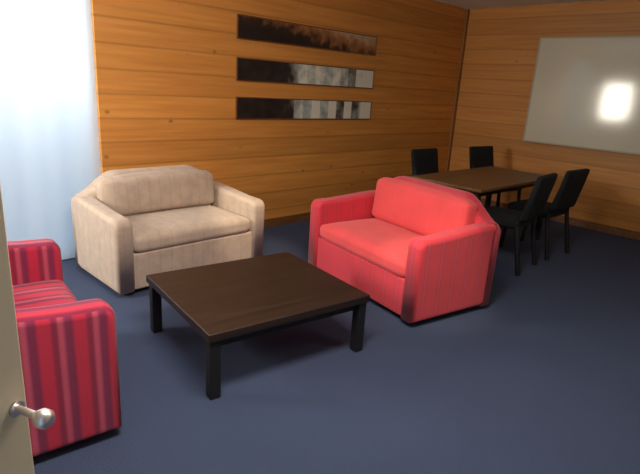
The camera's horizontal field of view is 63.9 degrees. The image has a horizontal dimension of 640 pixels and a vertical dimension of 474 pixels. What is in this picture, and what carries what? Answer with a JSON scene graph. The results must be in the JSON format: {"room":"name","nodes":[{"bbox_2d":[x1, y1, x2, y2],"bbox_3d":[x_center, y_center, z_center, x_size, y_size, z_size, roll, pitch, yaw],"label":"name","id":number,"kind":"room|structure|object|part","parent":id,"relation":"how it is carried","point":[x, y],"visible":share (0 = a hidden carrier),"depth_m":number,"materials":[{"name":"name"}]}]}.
{"room":"common room","nodes":[
{"label":"common room","id":0,"kind":"room"},
{"bbox_2d":[91,0,465,218],"bbox_3d":[-0.752,-1.328,5.003,7.610,2.610,0.140,-12,23,-42],"label":"wall","id":1,"kind":"structure","parent":0,"point":[167,87],"depth_m":5.17,"materials":[{"name":"brown wood"}]},
{"bbox_2d":[0,0,100,259],"bbox_3d":[-2.534,-0.836,3.338,2.138,2.360,0.008,-12,23,-42],"label":"curtain","id":2,"kind":"object","parent":1,"relation":"hanging from","point":[50,146],"visible":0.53,"depth_m":3.82,"materials":[{"name":"white fabric"}]},
{"bbox_2d":[264,212,310,227],"bbox_3d":[0.031,-0.273,6.053,5.010,0.090,0.015,-12,23,-42],"label":"baseboard","id":3,"kind":"structure","parent":1,"relation":"attached to","point":[271,222],"depth_m":5.67,"materials":[{"name":"brown wood"}]},
{"bbox_2d":[235,97,371,118],"bbox_3d":[-0.095,-1.374,5.528,1.940,0.210,0.017,-12,23,-42],"label":"framed picture","id":4,"kind":"object","parent":1,"relation":"attached to","point":[245,107],"visible":1,"depth_m":5.41},
{"bbox_2d":[236,57,374,88],"bbox_3d":[-0.074,-1.714,5.427,1.940,0.210,0.017,-12,23,-42],"label":"framed picture","id":5,"kind":"object","parent":1,"relation":"attached to","point":[247,69],"visible":1,"depth_m":5.30},
{"bbox_2d":[236,14,376,55],"bbox_3d":[-0.051,-2.068,5.322,1.940,0.210,0.017,-12,23,-42],"label":"framed picture","id":6,"kind":"object","parent":1,"relation":"attached to","point":[248,27],"visible":1,"depth_m":5.20},
{"bbox_2d":[445,9,469,171],"bbox_3d":[1.948,-1.865,7.387,0.050,2.610,0.030,-12,23,-42],"label":"trim","id":7,"kind":"structure","parent":1,"relation":"attached to","point":[467,10],"depth_m":7.30,"materials":[{"name":"brown wood"}]},
{"bbox_2d":[33,205,639,473],"bbox_3d":[1.196,0.698,3.360,7.610,0.100,6.100,-12,23,-42],"label":"floor","id":8,"kind":"structure","parent":0,"point":[543,377],"depth_m":2.72,"materials":[{"name":"blue carpet"}]},
{"bbox_2d":[7,238,121,456],"bbox_3d":[-1.445,0.386,2.269,0.760,0.800,1.070,-9,21,-37],"label":"sofa","id":9,"kind":"object","parent":8,"relation":"on","point":[68,345],"visible":0.91,"depth_m":2.03,"materials":[{"name":"fabric"}]},
{"bbox_3d":[-1.711,0.313,2.652,0.700,0.620,0.135,-9,21,-37],"label":"armrest","id":10,"kind":"part","parent":9,"relation":"part of","materials":[{"name":"fabric"}]},
{"bbox_2d":[12,279,77,308],"bbox_3d":[-1.378,0.412,2.333,0.575,0.174,0.800,-9,21,-37],"label":"seat cushion","id":11,"kind":"object","parent":9,"relation":"on","point":[28,293],"depth_m":2.51,"materials":[{"name":"fabric"}]},
{"bbox_3d":[-1.138,0.556,1.954,0.700,0.620,0.135,-9,21,-37],"label":"armrest","id":12,"kind":"part","parent":9,"relation":"part of","materials":[{"name":"fabric"}]},
{"bbox_2d":[71,165,264,294],"bbox_3d":[-1.183,-0.129,4.120,0.780,0.765,1.290,19,22,41],"label":"sofa","id":13,"kind":"object","parent":8,"relation":"on","point":[129,225],"visible":1,"depth_m":3.90,"materials":[{"name":"beige fabric"}]},
{"bbox_3d":[-1.571,0.034,3.717,0.720,0.565,0.135,19,22,41],"label":"armrest","id":14,"kind":"part","parent":13,"relation":"part of","materials":[{"name":"beige fabric"}]},
{"bbox_3d":[-1.399,-0.219,4.316,0.170,0.730,1.290,19,22,41],"label":"backrest","id":15,"kind":"part","parent":13,"relation":"part of","materials":[{"name":"beige fabric"}]},
{"bbox_2d":[95,169,213,215],"bbox_3d":[-1.311,-0.373,4.192,0.212,0.332,1.000,19,22,41],"label":"cushion","id":16,"kind":"object","parent":13,"relation":"on","point":[129,192],"depth_m":4.07,"materials":[{"name":"beige fabric"}]},
{"bbox_2d":[124,205,249,252],"bbox_3d":[-1.122,-0.086,4.068,0.595,0.174,1.020,19,22,41],"label":"seat cushion","id":17,"kind":"object","parent":13,"relation":"on","point":[175,229],"depth_m":3.93,"materials":[{"name":"beige fabric"}]},
{"bbox_3d":[-1.150,0.093,4.138,0.610,0.265,1.040,19,22,41],"label":"seat","id":18,"kind":"part","parent":13,"relation":"part of","materials":[{"name":"beige fabric"}]},
{"bbox_3d":[-0.761,-0.153,4.519,0.720,0.565,0.135,19,22,41],"label":"armrest","id":19,"kind":"part","parent":13,"relation":"part of","materials":[{"name":"beige fabric"}]},
{"bbox_2d":[146,252,369,399],"bbox_3d":[-0.382,0.451,3.050,1.000,0.360,0.880,-9,20,-36],"label":"coffee table","id":20,"kind":"object","parent":8,"relation":"on","point":[228,302],"visible":1,"depth_m":2.87,"materials":[{"name":"brown wood"}]},
{"bbox_3d":[-0.990,0.423,3.093,0.056,0.316,0.056,-9,20,-36],"label":"leg","id":21,"kind":"part","parent":20,"relation":"part of","materials":[{"name":"black wood"}]},
{"bbox_3d":[-0.516,0.633,2.483,0.056,0.316,0.056,-9,20,-36],"label":"leg","id":22,"kind":"part","parent":20,"relation":"part of","materials":[{"name":"black wood"}]},
{"bbox_3d":[0.224,0.521,3.019,0.056,0.316,0.056,-9,20,-36],"label":"leg","id":23,"kind":"part","parent":20,"relation":"part of","materials":[{"name":"black wood"}]},
{"bbox_2d":[308,176,500,323],"bbox_3d":[0.596,0.002,3.977,0.800,0.810,1.310,-7,20,-33],"label":"sofa","id":24,"kind":"object","parent":8,"relation":"on","point":[420,249],"visible":1,"depth_m":3.67,"materials":[{"name":"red fabric"}]},
{"bbox_3d":[0.245,-0.088,4.445,0.740,0.605,0.135,-7,20,-33],"label":"armrest","id":25,"kind":"part","parent":24,"relation":"part of","materials":[{"name":"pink fabric"}]},
{"bbox_3d":[0.528,0.236,4.009,0.630,0.265,1.060,-7,20,-33],"label":"seat","id":26,"kind":"part","parent":24,"relation":"part of","materials":[{"name":"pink fabric"}]},
{"bbox_2d":[320,218,422,276],"bbox_3d":[0.520,0.055,3.942,0.615,0.174,1.040,-7,20,-33],"label":"seat cushion","id":27,"kind":"object","parent":24,"relation":"on","point":[379,245],"depth_m":3.84,"materials":[{"name":"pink fabric"}]},
{"bbox_2d":[372,177,477,235],"bbox_3d":[0.784,-0.217,4.032,0.215,0.377,1.020,-7,20,-33],"label":"cushion","id":28,"kind":"object","parent":24,"relation":"on","point":[417,207],"depth_m":3.91,"materials":[{"name":"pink fabric"}]},
{"bbox_3d":[0.860,-0.048,4.142,0.170,0.775,1.310,-7,20,-33],"label":"backrest","id":29,"kind":"part","parent":24,"relation":"part of","materials":[{"name":"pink fabric"}]},
{"bbox_3d":[0.889,0.228,3.514,0.740,0.605,0.135,-7,20,-33],"label":"armrest","id":30,"kind":"part","parent":24,"relation":"part of","materials":[{"name":"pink fabric"}]},
{"bbox_2d":[411,148,438,175],"bbox_3d":[1.333,-0.512,5.750,0.472,0.884,0.584,-10,22,-39],"label":"chair","id":31,"kind":"object","parent":8,"relation":"on","point":[424,161],"visible":0.34,"depth_m":5.78,"materials":[{"name":"black fabric"}]},
{"bbox_2d":[411,166,542,239],"bbox_3d":[1.681,-0.280,5.333,1.560,0.710,0.760,-12,23,-42],"label":"meeting table","id":32,"kind":"object","parent":8,"relation":"on","point":[482,181],"visible":0.44,"depth_m":5.07,"materials":[{"name":"brown wood"}]},
{"bbox_3d":[1.377,-0.076,4.635,0.050,0.680,0.050,-12,23,-42],"label":"leg","id":33,"kind":"part","parent":32,"relation":"part of","materials":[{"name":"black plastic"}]},
{"bbox_3d":[1.983,-0.454,6.039,0.050,0.680,0.050,-12,23,-42],"label":"leg","id":34,"kind":"part","parent":32,"relation":"part of","materials":[{"name":"black plastic"}]},
{"bbox_3d":[2.422,-0.297,5.601,0.050,0.680,0.050,-12,23,-42],"label":"leg","id":35,"kind":"part","parent":32,"relation":"part of","materials":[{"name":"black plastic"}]},
{"bbox_2d":[469,146,521,206],"bbox_3d":[2.175,-0.658,6.422,0.472,0.884,0.584,-8,20,-35],"label":"chair","id":36,"kind":"object","parent":8,"relation":"on","point":[479,156],"visible":0.33,"depth_m":6.44,"materials":[{"name":"black fabric"}]},
{"bbox_3d":[2.058,-0.953,6.529,0.440,0.395,0.128,-8,20,-35],"label":"backrest","id":37,"kind":"part","parent":36,"relation":"part of","materials":[{"name":"black fabric"}]},
{"bbox_3d":[2.135,-0.351,6.173,0.042,0.429,0.083,-3,18,-21],"label":"leg","id":38,"kind":"part","parent":36,"relation":"part of","materials":[{"name":"black metal"}]},
{"bbox_3d":[2.477,-0.401,6.411,0.083,0.429,0.042,17,21,38],"label":"leg","id":39,"kind":"part","parent":36,"relation":"part of","materials":[{"name":"black metal"}]},
{"bbox_2d":[485,173,557,275],"bbox_3d":[1.729,-0.172,4.688,0.584,0.884,0.472,17,21,38],"label":"chair","id":40,"kind":"object","parent":8,"relation":"on","point":[543,186],"visible":0.82,"depth_m":4.48,"materials":[{"name":"black fabric"}]},
{"bbox_3d":[1.690,-0.183,4.719,0.440,0.095,0.460,17,21,38],"label":"seat","id":41,"kind":"part","parent":40,"relation":"part of","materials":[{"name":"black fabric"}]},
{"bbox_3d":[1.752,-0.072,4.417,0.155,0.849,0.067,17,21,38],"label":"leg","id":42,"kind":"part","parent":40,"relation":"part of","materials":[{"name":"black metal"}]},
{"bbox_3d":[2.015,-0.144,4.716,0.155,0.849,0.067,17,21,38],"label":"leg","id":43,"kind":"part","parent":40,"relation":"part of","materials":[{"name":"black metal"}]},
{"bbox_3d":[1.916,-0.354,4.479,0.128,0.395,0.440,17,21,38],"label":"backrest","id":44,"kind":"part","parent":40,"relation":"part of","materials":[{"name":"black fabric"}]},
{"bbox_2d":[499,168,589,260],"bbox_3d":[2.245,-0.281,5.165,0.472,0.884,0.584,-10,22,-39],"label":"chair","id":45,"kind":"object","parent":8,"relation":"on","point":[573,182],"visible":0.88,"depth_m":4.95,"materials":[{"name":"black fabric"}]},
{"bbox_3d":[1.909,-0.100,5.277,0.083,0.429,0.042,15,20,33],"label":"leg","id":46,"kind":"part","parent":45,"relation":"part of","materials":[{"name":"black metal"}]},
{"bbox_3d":[2.229,-0.159,5.543,0.042,0.429,0.083,-5,18,-26],"label":"leg","id":47,"kind":"part","parent":45,"relation":"part of","materials":[{"name":"black metal"}]},
{"bbox_3d":[2.212,-0.294,5.202,0.460,0.095,0.440,-10,22,-39],"label":"seat","id":48,"kind":"part","parent":45,"relation":"part of","materials":[{"name":"black fabric"}]},
{"bbox_3d":[2.223,-0.184,4.894,0.067,0.849,0.155,-10,22,-39],"label":"leg","id":49,"kind":"part","parent":45,"relation":"part of","materials":[{"name":"black metal"}]},
{"bbox_3d":[2.531,-0.241,5.150,0.067,0.849,0.155,-10,22,-39],"label":"leg","id":50,"kind":"part","parent":45,"relation":"part of","materials":[{"name":"black metal"}]},
{"bbox_3d":[2.408,-0.457,4.932,0.440,0.395,0.128,-10,22,-39],"label":"backrest","id":51,"kind":"part","parent":45,"relation":"part of","materials":[{"name":"black fabric"}]},
{"bbox_2d":[435,0,606,8],"bbox_3d":[1.359,-1.895,2.591,7.610,0.100,6.100,-12,23,-42],"label":"ceiling","id":52,"kind":"structure","parent":0,"point":[467,4],"depth_m":6.41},
{"bbox_2d":[449,0,639,231],"bbox_3d":[4.042,-1.151,5.426,0.140,2.610,5.940,-12,23,-42],"label":"wall","id":53,"kind":"structure","parent":0,"point":[502,43],"depth_m":6.62,"materials":[{"name":"brown wood"}]},
{"bbox_2d":[480,198,639,239],"bbox_3d":[3.873,0.053,5.770,0.015,0.090,5.770,-12,23,-42],"label":"baseboard","id":54,"kind":"structure","parent":53,"relation":"attached to","point":[572,221],"depth_m":6.28,"materials":[{"name":"brown wood"}]},
{"bbox_2d":[523,36,639,154],"bbox_3d":[3.510,-1.551,5.683,2.400,1.275,0.069,19,22,41],"label":"whiteboard","id":55,"kind":"object","parent":53,"relation":"attached to","point":[585,91],"visible":1,"depth_m":6.04,"materials":[{"name":"plastic"}]},
{"bbox_3d":[-1.425,-0.023,0.463,0.140,2.610,5.800,-12,23,-42],"label":"wall","id":56,"kind":"structure","parent":0,"visible":0},
{"bbox_2d":[0,185,54,473],"bbox_3d":[-0.625,0.339,0.415,0.180,2.020,0.845,10,18,20],"label":"door","id":57,"kind":"structure","parent":56,"relation":"in","point":[16,457],"depth_m":0.76,"materials":[{"name":"beige paint"}]},
{"bbox_3d":[-0.426,0.264,0.763,0.070,0.029,0.029,10,18,20],"label":"knob","id":58,"kind":"part","parent":57,"relation":"part of","materials":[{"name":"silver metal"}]}
]}

